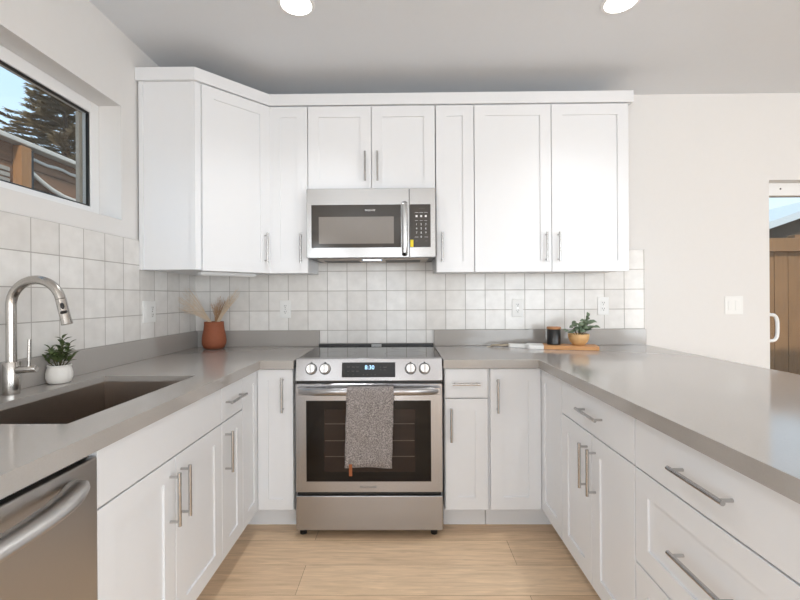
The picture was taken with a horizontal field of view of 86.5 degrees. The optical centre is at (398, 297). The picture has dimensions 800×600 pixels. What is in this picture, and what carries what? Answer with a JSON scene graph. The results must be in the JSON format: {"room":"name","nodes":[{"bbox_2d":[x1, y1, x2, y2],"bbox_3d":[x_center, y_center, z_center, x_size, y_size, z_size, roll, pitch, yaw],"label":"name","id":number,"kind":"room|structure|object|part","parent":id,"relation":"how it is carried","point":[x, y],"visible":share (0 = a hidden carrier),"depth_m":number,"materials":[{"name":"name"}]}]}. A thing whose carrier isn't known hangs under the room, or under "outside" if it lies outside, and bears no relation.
{"room":"kitchen","nodes":[
{"label":"kitchen","id":0,"kind":"room"},
{"bbox_2d":[0,0,195,362],"bbox_3d":[-1.506,-0.048,-0.924,0.188,2.591,7.925,0,0,1],"label":"wall","id":1,"kind":"structure","parent":0,"point":[93,257],"depth_m":1.91,"materials":[{"name":"white paint"}]},
{"bbox_2d":[0,45,98,213],"bbox_3d":[-1.538,-0.675,1.535,0.051,0.573,1.207,0,0,1],"label":"window","id":2,"kind":"structure","parent":1,"relation":"in","point":[87,113],"depth_m":2.04,"materials":[{"name":"white plastic"}]},
{"bbox_2d":[142,301,155,322],"bbox_3d":[-1.373,0.078,2.344,0.008,0.119,0.117,0,0,1],"label":"wall outlet","id":3,"kind":"object","parent":1,"relation":"attached to","point":[149,307],"visible":1,"depth_m":2.34,"materials":[{"name":"white plastic"}]},
{"bbox_2d":[196,523,600,599],"bbox_3d":[1.920,1.252,-0.960,7.026,0.051,7.925,0,0,1],"label":"floor","id":4,"kind":"structure","parent":0,"point":[485,561],"depth_m":1.96,"materials":[{"name":"brown wood"}]},
{"bbox_2d":[0,456,97,599],"bbox_3d":[-1.017,0.811,0.761,0.706,0.866,0.606,0,0,1],"label":"dishwasher","id":5,"kind":"object","parent":4,"relation":"on","point":[48,527],"visible":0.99,"depth_m":0.91,"materials":[{"name":"silver metal"}]},
{"bbox_3d":[-0.713,0.435,0.742,0.094,0.037,0.500,0,0,1],"label":"door handle","id":6,"kind":"part","parent":5,"relation":"part of","materials":[{"name":"metal"}]},
{"bbox_2d":[87,389,221,599],"bbox_3d":[-1.045,0.810,1.433,0.667,0.869,0.730,0,0,1],"label":"base cabinet","id":7,"kind":"object","parent":4,"relation":"on","point":[159,485],"visible":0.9,"depth_m":1.36,"materials":[{"name":"white paint"}]},
{"bbox_3d":[-0.761,0.826,1.248,0.019,0.580,0.362,0,0,1],"label":"door","id":8,"kind":"part","parent":7,"relation":"part of","materials":[{"name":"white paint"}]},
{"bbox_3d":[-0.761,0.455,1.431,0.019,0.151,0.728,0,0,1],"label":"panel","id":9,"kind":"part","parent":7,"relation":"part of","materials":[{"name":"white paint"}]},
{"bbox_3d":[-0.732,0.663,1.396,0.038,0.175,0.012,0,0,1],"label":"bar pull","id":10,"kind":"part","parent":7,"relation":"part of","materials":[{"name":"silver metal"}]},
{"bbox_3d":[-0.731,0.663,1.464,0.038,0.175,0.012,0,0,1],"label":"bar pull","id":11,"kind":"part","parent":7,"relation":"part of","materials":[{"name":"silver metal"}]},
{"bbox_3d":[-0.757,0.826,1.613,0.019,0.580,0.362,0,0,1],"label":"door","id":12,"kind":"part","parent":7,"relation":"part of","materials":[{"name":"white paint"}]},
{"bbox_2d":[221,379,247,560],"bbox_3d":[-1.040,0.810,1.916,0.667,0.869,0.233,0,0,1],"label":"base cabinet","id":13,"kind":"object","parent":4,"relation":"on","point":[232,395],"visible":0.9,"depth_m":1.90,"materials":[{"name":"white paint"}]},
{"bbox_3d":[-0.727,0.663,1.831,0.038,0.175,0.012,0,0,1],"label":"bar pull","id":14,"kind":"part","parent":13,"relation":"part of","materials":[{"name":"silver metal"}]},
{"bbox_3d":[-0.756,0.455,1.913,0.019,0.151,0.230,0,0,1],"label":"drawer","id":15,"kind":"part","parent":13,"relation":"part of","materials":[{"name":"white paint"}]},
{"bbox_3d":[-0.754,0.826,1.913,0.019,0.580,0.230,0,0,1],"label":"door","id":16,"kind":"part","parent":13,"relation":"part of","materials":[{"name":"white paint"}]},
{"bbox_3d":[-0.728,0.453,1.913,0.038,0.012,0.175,0,0,1],"label":"bar pull","id":17,"kind":"part","parent":13,"relation":"part of","materials":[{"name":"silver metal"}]},
{"bbox_2d":[241,364,297,530],"bbox_3d":[-0.958,0.810,2.451,0.819,0.869,0.836,0,0,1],"label":"base cabinet","id":18,"kind":"object","parent":4,"relation":"on","point":[268,408],"visible":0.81,"depth_m":2.23,"materials":[{"name":"white paint"}]},
{"bbox_2d":[0,330,319,499],"bbox_3d":[-0.963,0.299,1.643,0.840,0.150,2.453,0,0,1],"label":"countertop","id":19,"kind":"structure","parent":18,"relation":"on","point":[29,453],"depth_m":1.62,"materials":[{"name":"grey stone"}]},
{"bbox_2d":[2,275,72,395],"bbox_3d":[-1.234,0.128,1.456,0.234,0.407,0.047,0,0,1],"label":"faucet","id":20,"kind":"object","parent":19,"relation":"on","point":[12,369],"visible":1,"depth_m":1.44,"materials":[{"name":"silver metal"}]},
{"bbox_3d":[-1.261,0.193,1.451,0.013,0.099,0.010,0,0,1],"label":"lever","id":21,"kind":"part","parent":20,"relation":"part of","materials":[{"name":"silver metal"}]},
{"bbox_3d":[-1.242,0.073,1.456,0.202,0.298,0.030,0,0,1],"label":"spout","id":22,"kind":"part","parent":20,"relation":"part of","materials":[{"name":"silver metal"}]},
{"bbox_2d":[42,334,77,383],"bbox_3d":[-1.301,0.236,1.649,0.122,0.191,0.094,0,0,1],"label":"potted plant","id":23,"kind":"object","parent":19,"relation":"on","point":[59,373],"visible":1,"depth_m":1.64,"materials":[{"name":"green plant"}]},
{"bbox_3d":[-1.318,0.296,1.652,0.086,0.071,0.086,0,0,1],"label":"pot","id":24,"kind":"part","parent":23,"relation":"part of","materials":[{"name":"white ceramic"}]},
{"bbox_2d":[0,381,179,423],"bbox_3d":[-1.051,0.471,1.451,0.399,0.232,0.697,0,0,1],"label":"sink","id":25,"kind":"object","parent":19,"relation":"in","point":[68,407],"visible":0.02,"depth_m":1.65,"materials":[{"name":"metal"}]},
{"bbox_2d":[202,321,226,348],"bbox_3d":[-1.199,0.243,2.764,0.150,0.174,0.150,0,0,1],"label":"vase","id":26,"kind":"object","parent":19,"relation":"on","point":[214,335],"visible":1,"depth_m":2.71,"materials":[{"name":"ceramic"}]},
{"bbox_2d":[178,290,210,321],"bbox_3d":[-1.295,0.111,2.686,0.048,0.371,0.230,0,0,38],"label":"dried grass","id":27,"kind":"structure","parent":26,"relation":"in","point":[202,311],"depth_m":2.69,"materials":[{"name":"beige plant"}]},
{"bbox_2d":[211,297,226,321],"bbox_3d":[-1.176,0.140,2.782,0.115,0.311,0.037,0,0,-7],"label":"dried grass","id":28,"kind":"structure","parent":26,"relation":"in","point":[217,306],"depth_m":2.78,"materials":[{"name":"brown plant"}]},
{"bbox_2d":[217,289,238,321],"bbox_3d":[-1.102,0.113,2.748,0.179,0.364,0.039,0,0,11],"label":"dried grass","id":29,"kind":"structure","parent":26,"relation":"in","point":[225,308],"depth_m":2.74,"materials":[{"name":"beige plant"}]},
{"bbox_3d":[-0.752,0.747,2.141,0.019,0.737,0.217,0,0,1],"label":"door","id":30,"kind":"part","parent":18,"relation":"part of","materials":[{"name":"white paint"}]},
{"bbox_3d":[-0.646,0.747,2.241,0.187,0.737,0.019,0,0,1],"label":"door","id":31,"kind":"part","parent":18,"relation":"part of","materials":[{"name":"white paint"}]},
{"bbox_3d":[-0.605,0.508,2.212,0.012,0.180,0.038,0,0,1],"label":"bar pull","id":32,"kind":"part","parent":18,"relation":"part of","materials":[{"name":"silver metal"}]},
{"bbox_2d":[295,343,442,534],"bbox_3d":[-0.148,0.772,2.482,0.760,0.934,0.730,0,0,1],"label":"range","id":33,"kind":"object","parent":4,"relation":"on","point":[407,495],"visible":0.97,"depth_m":2.18,"materials":[{"name":"metal"}]},
{"bbox_3d":[-0.452,0.368,2.191,0.051,0.051,0.027,0,-13,1],"label":"knob","id":34,"kind":"part","parent":33,"relation":"part of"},
{"bbox_3d":[-0.381,0.367,2.190,0.051,0.051,0.027,0,-13,1],"label":"knob","id":35,"kind":"part","parent":33,"relation":"part of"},
{"bbox_3d":[-0.154,0.474,2.151,0.722,0.043,0.068,0,0,1],"label":"oven handle","id":36,"kind":"part","parent":33,"relation":"part of","materials":[{"name":"metal"}]},
{"bbox_3d":[-0.152,0.722,2.198,0.757,0.559,0.030,0,0,1],"label":"oven door","id":37,"kind":"part","parent":33,"relation":"part of","materials":[{"name":"metal"}]},
{"bbox_3d":[-0.154,0.374,2.219,0.760,0.116,0.062,0,0,1],"label":"control panel","id":38,"kind":"part","parent":33,"relation":"part of","materials":[{"name":"metal"}]},
{"bbox_2d":[345,386,393,475],"bbox_3d":[-0.145,0.664,2.130,0.246,0.436,0.063,0,0,1],"label":"towel","id":39,"kind":"object","parent":33,"relation":"hanging from","point":[369,409],"visible":1,"depth_m":2.11,"materials":[{"name":"fabric"}]},
{"bbox_3d":[-0.149,1.108,2.198,0.757,0.178,0.029,0,0,1],"label":"storage drawer","id":40,"kind":"part","parent":33,"relation":"part of","materials":[{"name":"metal"}]},
{"bbox_2d":[299,344,439,357],"bbox_3d":[-0.151,0.322,2.524,0.757,0.025,0.554,0,0,1],"label":"cooktop","id":41,"kind":"object","parent":33,"relation":"in","point":[323,350],"depth_m":2.50,"materials":[{"name":"black glass"}]},
{"bbox_3d":[-0.148,0.320,2.824,0.757,0.029,0.046,0,0,1],"label":"trim","id":42,"kind":"part","parent":33,"relation":"part of","materials":[{"name":"black plastic"}]},
{"bbox_3d":[0.062,0.365,2.186,0.051,0.051,0.027,0,-13,1],"label":"knob","id":43,"kind":"part","parent":33,"relation":"part of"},
{"bbox_3d":[0.134,0.364,2.185,0.051,0.051,0.027,0,-13,1],"label":"knob","id":44,"kind":"part","parent":33,"relation":"part of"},
{"bbox_2d":[442,367,487,523],"bbox_3d":[0.359,0.802,2.522,0.228,0.869,0.677,0,0,1],"label":"base cabinet","id":45,"kind":"object","parent":4,"relation":"on","point":[464,391],"visible":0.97,"depth_m":2.22,"materials":[{"name":"white paint"}]},
{"bbox_3d":[0.273,0.660,2.203,0.012,0.175,0.038,0,0,1],"label":"bar pull","id":46,"kind":"part","parent":45,"relation":"part of","materials":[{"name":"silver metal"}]},
{"bbox_3d":[0.355,0.448,2.231,0.222,0.151,0.019,0,0,1],"label":"drawer","id":47,"kind":"part","parent":45,"relation":"part of","materials":[{"name":"white paint"}]},
{"bbox_3d":[0.357,0.819,2.231,0.222,0.580,0.019,0,0,1],"label":"door","id":48,"kind":"part","parent":45,"relation":"part of","materials":[{"name":"white paint"}]},
{"bbox_3d":[0.351,0.449,2.202,0.142,0.012,0.038,0,0,1],"label":"bar pull","id":49,"kind":"part","parent":45,"relation":"part of","materials":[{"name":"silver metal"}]},
{"bbox_2d":[485,368,562,539],"bbox_3d":[0.926,0.798,2.392,0.903,0.869,0.914,0,0,1],"label":"base cabinet","id":50,"kind":"object","parent":4,"relation":"on","point":[525,404],"visible":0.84,"depth_m":2.22,"materials":[{"name":"white paint"}]},
{"bbox_3d":[0.514,0.509,2.200,0.012,0.175,0.038,0,0,1],"label":"bar pull","id":51,"kind":"part","parent":50,"relation":"part of","materials":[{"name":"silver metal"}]},
{"bbox_3d":[0.613,0.739,2.228,0.263,0.737,0.019,0,0,1],"label":"door","id":52,"kind":"part","parent":50,"relation":"part of","materials":[{"name":"white paint"}]},
{"bbox_3d":[0.754,0.739,2.086,0.019,0.737,0.296,0,0,1],"label":"door","id":53,"kind":"part","parent":50,"relation":"part of","materials":[{"name":"white paint"}]},
{"bbox_2d":[434,329,799,503],"bbox_3d":[0.930,0.288,1.617,1.408,0.150,2.466,0,0,1],"label":"countertop","id":54,"kind":"structure","parent":50,"relation":"on","point":[745,418],"depth_m":1.52,"materials":[{"name":"grey stone"}]},
{"bbox_2d":[487,343,598,350],"bbox_3d":[0.896,0.307,2.685,0.664,0.022,0.140,0,0,16],"label":"cutting board","id":55,"kind":"object","parent":54,"relation":"on","point":[594,347],"visible":1,"depth_m":2.62,"materials":[{"name":"brown wood"}]},
{"bbox_3d":[0.654,0.309,2.752,0.162,0.021,0.056,0,0,16],"label":"hanging cord","id":56,"kind":"part","parent":55,"relation":"part of","materials":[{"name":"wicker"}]},
{"bbox_3d":[0.810,0.307,2.709,0.213,0.022,0.140,0,0,16],"label":"board handle","id":57,"kind":"part","parent":55,"relation":"part of","materials":[{"name":"white paint"}]},
{"bbox_2d":[547,326,560,344],"bbox_3d":[0.981,0.240,2.685,0.086,0.110,0.086,0,0,1],"label":"candle jar","id":58,"kind":"object","parent":55,"relation":"on","point":[553,332],"visible":1,"depth_m":2.65,"materials":[{"name":"black glass"}]},
{"bbox_3d":[0.981,0.192,2.685,0.086,0.013,0.086,0,0,1],"label":"lid","id":59,"kind":"part","parent":58,"relation":"part of","materials":[{"name":"brown wood"}]},
{"bbox_2d":[563,312,599,344],"bbox_3d":[1.129,0.192,2.621,0.195,0.204,0.147,0,0,33],"label":"potted plant","id":60,"kind":"object","parent":55,"relation":"on","point":[579,338],"visible":1,"depth_m":2.61,"materials":[{"name":"green plant"}]},
{"bbox_2d":[562,381,637,599],"bbox_3d":[1.041,0.798,1.626,0.677,0.869,0.609,0,0,1],"label":"base cabinet","id":61,"kind":"object","parent":4,"relation":"on","point":[599,475],"visible":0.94,"depth_m":1.56,"materials":[{"name":"white paint"}]},
{"bbox_3d":[0.751,0.817,1.782,0.019,0.580,0.301,0,0,1],"label":"door","id":62,"kind":"part","parent":61,"relation":"part of","materials":[{"name":"white paint"}]},
{"bbox_3d":[0.721,0.657,1.665,0.038,0.175,0.012,0,0,1],"label":"bar pull","id":63,"kind":"part","parent":61,"relation":"part of","materials":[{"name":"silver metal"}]},
{"bbox_3d":[0.719,0.444,1.614,0.038,0.012,0.175,0,0,1],"label":"bar pull","id":64,"kind":"part","parent":61,"relation":"part of","materials":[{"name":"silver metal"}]},
{"bbox_3d":[0.720,0.657,1.594,0.038,0.175,0.012,0,0,1],"label":"bar pull","id":65,"kind":"part","parent":61,"relation":"part of","materials":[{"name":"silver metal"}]},
{"bbox_3d":[0.748,0.446,1.629,0.019,0.151,0.606,0,0,1],"label":"drawer","id":66,"kind":"part","parent":61,"relation":"part of","materials":[{"name":"white paint"}]},
{"bbox_3d":[0.748,0.817,1.477,0.019,0.580,0.301,0,0,1],"label":"door","id":67,"kind":"part","parent":61,"relation":"part of","materials":[{"name":"white paint"}]},
{"bbox_2d":[635,419,799,599],"bbox_3d":[1.033,0.798,0.862,0.677,0.869,0.913,0,0,1],"label":"base cabinet","id":68,"kind":"object","parent":4,"relation":"on","point":[706,530],"visible":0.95,"depth_m":1.02,"materials":[{"name":"white paint"}]},
{"bbox_3d":[0.743,0.963,0.865,0.019,0.287,0.911,0,0,1],"label":"drawer","id":69,"kind":"part","parent":68,"relation":"part of","materials":[{"name":"white paint"}]},
{"bbox_3d":[0.714,0.665,1.012,0.038,0.012,0.193,0,0,1],"label":"bar pull","id":70,"kind":"part","parent":68,"relation":"part of","materials":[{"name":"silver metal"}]},
{"bbox_3d":[0.713,0.444,1.012,0.038,0.012,0.193,0,0,1],"label":"bar pull","id":71,"kind":"part","parent":68,"relation":"part of","materials":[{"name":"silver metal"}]},
{"bbox_2d":[89,0,799,94],"bbox_3d":[1.904,-1.440,-0.960,7.026,0.152,7.925,0,0,1],"label":"ceiling","id":72,"kind":"structure","parent":0,"point":[651,47],"depth_m":2.27,"materials":[{"name":"paint"}]},
{"bbox_2d":[277,0,314,16],"bbox_3d":[-0.470,-1.347,1.956,0.170,0.005,0.170,0,0,1],"label":"recessed light","id":73,"kind":"object","parent":72,"relation":"in","point":[298,8],"visible":1,"depth_m":1.97,"materials":[{"name":"white plastic"}]},
{"bbox_2d":[600,0,639,14],"bbox_3d":[1.021,-1.356,1.953,0.170,0.005,0.170,0,0,1],"label":"recessed light","id":74,"kind":"object","parent":72,"relation":"in","point":[611,7],"visible":1,"depth_m":1.98,"materials":[{"name":"white plastic"}]},
{"bbox_2d":[196,93,799,368],"bbox_3d":[1.966,-0.069,2.921,6.695,2.591,0.163,0,0,1],"label":"wall","id":75,"kind":"structure","parent":0,"point":[701,167],"depth_m":2.85,"materials":[{"name":"white paint"}]},
{"bbox_2d":[138,81,280,275],"bbox_3d":[-1.073,-0.647,2.563,0.610,1.007,0.613,0,0,1],"label":"upper cabinet","id":76,"kind":"object","parent":75,"relation":"attached to","point":[204,150],"visible":1,"depth_m":2.28,"materials":[{"name":"white paint"}]},
{"bbox_2d":[198,271,255,276],"bbox_3d":[-1.021,-0.139,2.546,0.051,0.022,0.335,0,0,45],"label":"light","id":77,"kind":"object","parent":76,"relation":"attached to","point":[202,273],"visible":1,"depth_m":2.51,"materials":[{"name":"white plastic"}]},
{"bbox_3d":[-0.917,-0.644,2.419,0.019,1.000,0.395,0,0,44],"label":"door","id":78,"kind":"part","parent":76,"relation":"part of","materials":[{"name":"white paint"}]},
{"bbox_3d":[-0.781,-0.294,2.515,0.038,0.175,0.012,0,0,44],"label":"bar pull","id":79,"kind":"part","parent":76,"relation":"part of","materials":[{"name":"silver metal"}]},
{"bbox_2d":[280,300,290,317],"bbox_3d":[-0.763,0.078,2.864,0.074,0.119,0.008,0,0,1],"label":"wall outlet","id":80,"kind":"object","parent":75,"relation":"attached to","point":[285,305],"visible":1,"depth_m":2.86,"materials":[{"name":"white plastic"}]},
{"bbox_2d":[269,107,318,274],"bbox_3d":[-0.660,-0.649,2.691,0.233,1.007,0.351,0,0,1],"label":"upper cabinet","id":81,"kind":"object","parent":75,"relation":"attached to","point":[288,125],"visible":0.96,"depth_m":2.55,"materials":[{"name":"white paint"}]},
{"bbox_3d":[-0.582,-0.295,2.533,0.012,0.175,0.038,0,0,1],"label":"bar pull","id":82,"kind":"part","parent":81,"relation":"part of","materials":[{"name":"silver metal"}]},
{"bbox_2d":[308,105,434,188],"bbox_3d":[-0.161,-0.898,2.685,0.764,0.516,0.351,0,0,1],"label":"upper cabinet","id":83,"kind":"object","parent":75,"relation":"attached to","point":[350,147],"visible":0.93,"depth_m":2.55,"materials":[{"name":"white paint"}]},
{"bbox_3d":[-0.354,-0.896,2.559,0.379,0.502,0.019,0,0,1],"label":"door","id":84,"kind":"part","parent":83,"relation":"part of","materials":[{"name":"white paint"}]},
{"bbox_3d":[-0.199,-0.780,2.529,0.012,0.175,0.038,0,0,1],"label":"bar pull","id":85,"kind":"part","parent":83,"relation":"part of","materials":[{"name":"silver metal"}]},
{"bbox_2d":[307,188,435,262],"bbox_3d":[-0.158,-0.431,2.644,0.749,0.408,0.431,0,0,1],"label":"microwave","id":86,"kind":"object","parent":83,"relation":"attached to","point":[355,225],"visible":1,"depth_m":2.46,"materials":[{"name":"silver metal"}]},
{"bbox_3d":[-0.246,-0.414,2.466,0.521,0.249,0.001,0,0,1],"label":"door glass","id":87,"kind":"part","parent":86,"relation":"part of","materials":[{"name":"grey glass"}]},
{"bbox_3d":[0.035,-0.399,2.447,0.034,0.318,0.041,0,0,1],"label":"door handle","id":88,"kind":"part","parent":86,"relation":"part of","materials":[{"name":"metal"}]},
{"bbox_3d":[0.139,-0.434,2.475,0.152,0.403,0.025,0,0,1],"label":"control panel","id":89,"kind":"part","parent":86,"relation":"part of","materials":[{"name":"metal"}]},
{"bbox_3d":[-0.126,-0.780,2.528,0.012,0.175,0.038,0,0,1],"label":"bar pull","id":90,"kind":"part","parent":83,"relation":"part of","materials":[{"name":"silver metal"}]},
{"bbox_3d":[0.028,-0.899,2.555,0.379,0.502,0.019,0,0,1],"label":"door","id":91,"kind":"part","parent":83,"relation":"part of","materials":[{"name":"white paint"}]},
{"bbox_2d":[135,67,633,106],"bbox_3d":[0.004,-1.192,2.545,2.792,0.068,0.627,0,0,1],"label":"trim","id":92,"kind":"structure","parent":75,"relation":"attached to","point":[144,74],"depth_m":2.54,"materials":[{"name":"white paint"}]},
{"bbox_2d":[433,105,473,273],"bbox_3d":[0.339,-0.655,2.680,0.228,1.007,0.351,0,0,1],"label":"upper cabinet","id":93,"kind":"object","parent":75,"relation":"attached to","point":[454,137],"visible":0.99,"depth_m":2.54,"materials":[{"name":"white paint"}]},
{"bbox_3d":[0.261,-0.300,2.524,0.012,0.175,0.038,0,0,1],"label":"bar pull","id":94,"kind":"part","parent":93,"relation":"part of","materials":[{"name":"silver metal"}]},
{"bbox_2d":[512,299,522,316],"bbox_3d":[0.798,0.069,2.848,0.074,0.119,0.008,0,0,1],"label":"wall outlet","id":95,"kind":"object","parent":75,"relation":"attached to","point":[517,304],"visible":1,"depth_m":2.85,"materials":[{"name":"white plastic"}]},
{"bbox_2d":[468,103,628,273],"bbox_3d":[0.914,-0.659,2.674,0.921,1.007,0.351,0,0,1],"label":"upper cabinet","id":96,"kind":"object","parent":75,"relation":"attached to","point":[551,181],"visible":0.99,"depth_m":2.54,"materials":[{"name":"white paint"}]},
{"bbox_3d":[0.683,-0.654,2.548,0.456,1.000,0.019,0,0,1],"label":"door","id":97,"kind":"part","parent":96,"relation":"part of","materials":[{"name":"white paint"}]},
{"bbox_3d":[0.878,-0.301,2.518,0.012,0.175,0.038,0,0,1],"label":"bar pull","id":98,"kind":"part","parent":96,"relation":"part of","materials":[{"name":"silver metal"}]},
{"bbox_3d":[0.952,-0.302,2.517,0.012,0.175,0.038,0,0,1],"label":"bar pull","id":99,"kind":"part","parent":96,"relation":"part of","materials":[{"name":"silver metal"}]},
{"bbox_3d":[1.143,-0.656,2.543,0.456,1.000,0.019,0,0,1],"label":"door","id":100,"kind":"part","parent":96,"relation":"part of","materials":[{"name":"white paint"}]},
{"bbox_2d":[598,297,608,314],"bbox_3d":[1.369,0.057,2.842,0.074,0.119,0.008,0,0,1],"label":"wall outlet","id":101,"kind":"object","parent":75,"relation":"attached to","point":[603,302],"visible":1,"depth_m":2.84,"materials":[{"name":"white plastic"}]},
{"bbox_2d":[725,296,742,313],"bbox_3d":[2.244,0.051,2.843,0.119,0.122,0.008,0,0,1],"label":"light switch","id":102,"kind":"object","parent":75,"relation":"attached to","point":[733,304],"visible":1,"depth_m":2.84,"materials":[{"name":"white plastic"}]},
{"bbox_2d":[769,183,799,341],"bbox_3d":[3.400,0.213,2.919,1.828,2.008,0.111,0,0,1],"label":"door","id":103,"kind":"structure","parent":75,"relation":"in","point":[776,190],"depth_m":2.92,"materials":[{"name":"white plastic"}]},
{"bbox_3d":[2.542,0.205,2.896,0.077,0.199,0.046,0,0,1],"label":"handle","id":104,"kind":"part","parent":103,"relation":"part of","materials":[{"name":"white plastic"}]},
{"bbox_2d":[568,333,589,344],"bbox_3d":[1.119,0.259,2.640,0.126,0.069,0.126,0,0,1],"label":"bowl","id":105,"kind":"object","parent":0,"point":[575,338],"depth_m":2.60,"materials":[{"name":"yellow wood"}]},
{"label":"outside","id":106,"kind":"structure","parent":0,"visible":0},
{"bbox_3d":[0.051,1.346,4.140,35.560,0.190,33.020,0,0,1],"label":"ground","id":107,"kind":"structure","parent":106,"visible":0},
{"bbox_2d":[0,130,75,200],"bbox_3d":[-2.803,0.055,3.281,0.147,2.426,6.350,0,0,1],"label":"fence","id":108,"kind":"object","parent":107,"relation":"on","point":[23,162],"visible":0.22,"depth_m":3.27,"materials":[{"name":"wood"}]},
{"bbox_3d":[-2.798,-0.494,2.722,0.012,0.881,0.660,0,0,1],"label":"lattice panel","id":109,"kind":"part","parent":108,"relation":"part of","materials":[{"name":"wood"}]},
{"bbox_3d":[-2.764,0.080,3.128,0.066,2.375,0.086,0,0,1],"label":"post","id":110,"kind":"part","parent":108,"relation":"part of","materials":[{"name":"brown wood"}]},
{"bbox_3d":[-2.775,0.080,3.204,0.041,2.375,0.030,0,0,1],"label":"dark post","id":111,"kind":"part","parent":108,"relation":"part of","materials":[{"name":"metal"}]},
{"bbox_3d":[-2.812,-1.140,3.281,0.142,0.036,6.350,0,0,1],"label":"cap rail","id":112,"kind":"part","parent":108,"relation":"part of","materials":[{"name":"white wood"}]},
{"bbox_3d":[-2.776,-0.936,4.175,0.027,0.269,1.919,0,0,1],"label":"pale rail","id":113,"kind":"part","parent":108,"relation":"part of","materials":[{"name":"white wood"}]},
{"bbox_2d":[0,82,76,160],"bbox_3d":[-4.715,-1.189,6.267,2.466,4.936,2.560,0,0,-9],"label":"conifer tree","id":114,"kind":"object","parent":107,"relation":"on","point":[48,106],"visible":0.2,"depth_m":5.91,"materials":[{"name":"green plant"}]},
{"bbox_2d":[769,235,799,374],"bbox_3d":[4.189,0.286,4.441,3.708,1.880,0.150,0,0,1],"label":"fence","id":115,"kind":"object","parent":107,"relation":"on","point":[784,253],"visible":0.11,"depth_m":4.40,"materials":[{"name":"brown wood"}]},
{"bbox_3d":[4.183,-0.544,4.383,3.708,0.137,0.035,0,0,1],"label":"rail","id":116,"kind":"part","parent":115,"relation":"part of","materials":[{"name":"brown wood"}]},
{"bbox_3d":[4.176,0.286,4.470,0.091,1.880,0.091,0,0,1],"label":"post","id":117,"kind":"part","parent":115,"relation":"part of","materials":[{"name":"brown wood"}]},
{"bbox_2d":[769,202,799,237],"bbox_3d":[6.377,-0.393,8.773,4.191,3.213,2.692,0,0,1],"label":"shed","id":118,"kind":"object","parent":107,"relation":"on","point":[784,221],"visible":0.02,"depth_m":7.62,"materials":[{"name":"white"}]}
]}

